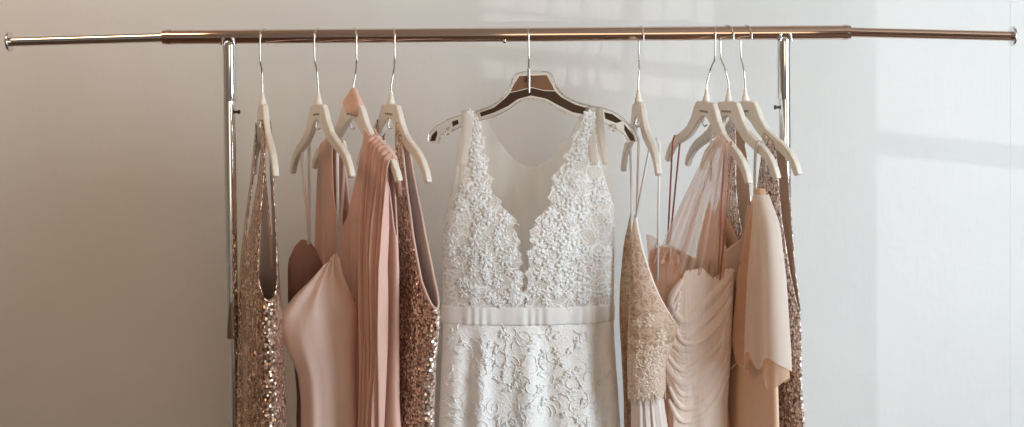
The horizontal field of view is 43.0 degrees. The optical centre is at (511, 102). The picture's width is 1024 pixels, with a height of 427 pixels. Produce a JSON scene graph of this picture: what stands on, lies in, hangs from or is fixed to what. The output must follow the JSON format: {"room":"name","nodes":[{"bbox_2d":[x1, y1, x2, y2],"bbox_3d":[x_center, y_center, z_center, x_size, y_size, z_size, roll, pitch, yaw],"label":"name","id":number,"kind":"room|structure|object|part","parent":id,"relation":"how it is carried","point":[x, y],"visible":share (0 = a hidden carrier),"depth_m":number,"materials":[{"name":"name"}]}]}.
{"room":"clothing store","nodes":[
{"label":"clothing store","id":0,"kind":"room"},
{"bbox_2d":[0,0,1023,426],"bbox_3d":[-0.124,0.100,3.063,5.390,2.750,0.120,-1,1,0],"label":"wall","id":1,"kind":"structure","parent":0,"point":[113,299],"depth_m":3.00,"materials":[{"name":"paint"}]},
{"bbox_3d":[-0.111,1.575,0.708,5.390,0.100,4.890,0,1,0],"label":"floor","id":2,"kind":"structure","parent":0,"visible":0},
{"bbox_2d":[4,25,1017,426],"bbox_3d":[0.005,0.666,2.615,2.020,1.635,0.526,-1,1,0],"label":"rack","id":3,"kind":"object","parent":2,"relation":"on","point":[784,35],"visible":0.93,"depth_m":2.59,"materials":[{"name":"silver metal"}]},
{"bbox_3d":[-0.836,-0.126,2.598,0.338,0.027,0.020,0,1,0],"label":"extension rod","id":4,"kind":"part","parent":3,"relation":"part of","materials":[{"name":"silver metal"}]},
{"bbox_2d":[237,119,286,426],"bbox_3d":[-0.485,0.686,2.547,0.106,1.306,0.467,-1,1,-16],"label":"gown","id":5,"kind":"object","parent":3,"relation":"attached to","point":[261,391],"visible":1,"depth_m":2.47,"materials":[{"name":"gold fabric"}]},
{"bbox_2d":[251,28,278,177],"bbox_3d":[-0.491,0.005,2.587,0.025,0.306,0.407,-1,1,-17],"label":"clothes hanger","id":6,"kind":"object","parent":3,"relation":"hanging from","point":[263,113],"visible":0.82,"depth_m":2.55,"materials":[{"name":"beige plastic"}]},
{"bbox_2d":[290,28,354,177],"bbox_3d":[-0.382,0.003,2.590,0.028,0.304,0.407,-1,1,-24],"label":"clothes hanger","id":7,"kind":"object","parent":3,"relation":"hanging from","point":[319,112],"visible":0.95,"depth_m":2.58,"materials":[{"name":"beige plastic"}]},
{"bbox_2d":[282,140,357,426],"bbox_3d":[-0.335,0.702,2.624,0.294,1.262,0.240,0,1,9],"label":"gown","id":8,"kind":"object","parent":7,"relation":"hanging from","point":[320,320],"visible":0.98,"depth_m":2.52,"materials":[{"name":"pink fabric"}]},
{"bbox_3d":[-0.379,0.801,2.686,0.214,1.050,0.101,-3,2,-8],"label":"panel","id":9,"kind":"part","parent":8,"relation":"part of","materials":[{"name":"pink fabric"}]},
{"bbox_2d":[311,27,402,181],"bbox_3d":[-0.317,-0.002,2.602,0.018,0.296,0.408,-1,2,-32],"label":"clothes hanger","id":10,"kind":"object","parent":3,"relation":"hanging from","point":[345,119],"visible":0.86,"depth_m":2.58,"materials":[{"name":"beige plastic"}]},
{"bbox_2d":[314,88,401,426],"bbox_3d":[-0.315,0.650,2.622,0.105,1.358,0.493,-1,1,-34],"label":"gown","id":11,"kind":"object","parent":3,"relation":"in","point":[369,259],"visible":0.82,"depth_m":2.47,"materials":[{"name":"pink fabric"}]},
{"bbox_2d":[357,27,431,182],"bbox_3d":[-0.241,-0.003,2.603,0.020,0.296,0.408,-1,2,-25],"label":"clothes hanger","id":12,"kind":"object","parent":3,"relation":"hanging from","point":[390,111],"visible":0.79,"depth_m":2.56,"materials":[{"name":"beige plastic"}]},
{"bbox_2d":[374,119,439,426],"bbox_3d":[-0.242,0.682,2.629,0.103,1.295,0.491,-1,1,-27],"label":"gown","id":13,"kind":"object","parent":12,"relation":"hanging from","point":[419,302],"visible":0.44,"depth_m":2.47,"materials":[{"name":"gold fabric"}]},
{"bbox_3d":[-0.174,0.234,2.469,0.031,0.295,0.159,-1,2,-25],"label":"armhole trim","id":14,"kind":"part","parent":13,"relation":"part of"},
{"bbox_2d":[428,27,637,143],"bbox_3d":[0.041,-0.035,2.600,0.421,0.234,0.041,-1,1,0],"label":"hanger","id":15,"kind":"object","parent":3,"relation":"hanging from","point":[527,85],"visible":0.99,"depth_m":2.59,"materials":[{"name":"brown plastic"}]},
{"bbox_2d":[439,107,619,426],"bbox_3d":[0.035,0.688,2.616,0.511,1.353,0.202,-1,1,0],"label":"gown","id":16,"kind":"object","parent":15,"relation":"hanging from","point":[542,354],"visible":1,"depth_m":2.56,"materials":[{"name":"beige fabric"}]},
{"bbox_3d":[0.032,0.419,2.610,0.350,0.036,0.112,0,1,0],"label":"waist sash","id":17,"kind":"part","parent":16,"relation":"part of","materials":[{"name":"white fabric"}]},
{"bbox_3d":[0.041,-0.038,2.594,0.088,0.033,0.002,0,1,0],"label":"amber plate","id":18,"kind":"part","parent":15,"relation":"part of","materials":[{"name":"brown plastic"}]},
{"bbox_3d":[0.046,-0.001,2.594,0.220,0.057,0.002,0,1,0],"label":"amber panel","id":19,"kind":"part","parent":15,"relation":"part of","materials":[{"name":"brown plastic"}]},
{"bbox_2d":[621,25,661,175],"bbox_3d":[0.254,-0.001,2.586,0.019,0.306,0.408,-1,1,-4],"label":"clothes hanger","id":20,"kind":"object","parent":3,"relation":"hanging from","point":[638,114],"visible":0.91,"depth_m":2.55,"materials":[{"name":"beige plastic"}]},
{"bbox_2d":[619,135,677,426],"bbox_3d":[0.325,0.699,2.585,0.397,1.266,0.228,0,1,21],"label":"gown","id":21,"kind":"object","parent":20,"relation":"hanging from","point":[648,331],"visible":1,"depth_m":2.50,"materials":[{"name":"beige fabric"}]},
{"bbox_3d":[0.240,0.443,2.587,0.059,0.453,0.053,-3,1,2],"label":"panel","id":22,"kind":"part","parent":21,"relation":"part of","materials":[{"name":"brown fabric"}]},
{"bbox_3d":[0.278,0.330,2.519,0.071,0.228,0.055,-3,1,2],"label":"armhole trim","id":23,"kind":"part","parent":21,"relation":"part of","materials":[{"name":"beige fabric"}]},
{"bbox_2d":[665,25,752,183],"bbox_3d":[0.398,-0.003,2.616,0.038,0.305,0.408,-1,1,-15],"label":"clothes hanger","id":24,"kind":"object","parent":3,"relation":"hanging from","point":[704,108],"visible":0.91,"depth_m":2.58,"materials":[{"name":"beige plastic"}]},
{"bbox_2d":[646,134,734,426],"bbox_3d":[0.328,0.694,2.602,0.244,1.270,0.304,-2,2,-41],"label":"gown","id":25,"kind":"object","parent":24,"relation":"hanging from","point":[694,285],"visible":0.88,"depth_m":2.51,"materials":[{"name":"pink fabric"}]},
{"bbox_2d":[653,134,721,264],"bbox_3d":[0.340,0.188,2.520,0.123,0.259,0.021,3,2,12],"label":"dress","id":26,"kind":"object","parent":25,"relation":"hanging from","point":[694,235],"depth_m":2.51,"materials":[{"name":"pink fabric"}]},
{"bbox_2d":[674,138,724,275],"bbox_3d":[0.361,0.200,2.504,0.088,0.267,0.026,3,2,12],"label":"dress","id":27,"kind":"object","parent":25,"relation":"hanging from","point":[699,220],"depth_m":2.51,"materials":[{"name":"pink fabric"}]},
{"bbox_2d":[703,142,728,278],"bbox_3d":[0.388,0.207,2.496,0.048,0.266,0.047,3,2,12],"label":"dress","id":28,"kind":"object","parent":25,"relation":"hanging from","point":[715,160],"depth_m":2.50,"materials":[{"name":"pink fabric"}]},
{"bbox_2d":[684,25,780,179],"bbox_3d":[0.433,-0.007,2.600,0.018,0.296,0.408,-1,1,-17],"label":"clothes hanger","id":29,"kind":"object","parent":3,"relation":"hanging from","point":[729,108],"visible":0.88,"depth_m":2.56,"materials":[{"name":"beige plastic"}]},
{"bbox_2d":[710,125,791,426],"bbox_3d":[0.438,0.671,2.613,0.087,1.300,0.495,-1,1,-17],"label":"gown","id":30,"kind":"object","parent":29,"relation":"hanging from","point":[761,359],"visible":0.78,"depth_m":2.44,"materials":[{"name":"beige fabric"}]},
{"bbox_2d":[701,25,801,175],"bbox_3d":[0.468,-0.004,2.590,0.017,0.303,0.408,-1,1,-18],"label":"clothes hanger","id":31,"kind":"object","parent":3,"relation":"hanging from","point":[752,110],"visible":0.59,"depth_m":2.54,"materials":[{"name":"beige plastic"}]},
{"bbox_2d":[727,122,804,426],"bbox_3d":[0.490,0.682,2.562,0.069,1.293,0.431,-1,1,-15],"label":"gown","id":32,"kind":"object","parent":31,"relation":"hanging from","point":[790,394],"visible":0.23,"depth_m":2.46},
{"bbox_3d":[0.823,-0.137,2.598,0.356,0.031,0.020,0,1,0],"label":"extension rod","id":33,"kind":"part","parent":3,"relation":"part of","materials":[{"name":"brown metal"}]}
]}

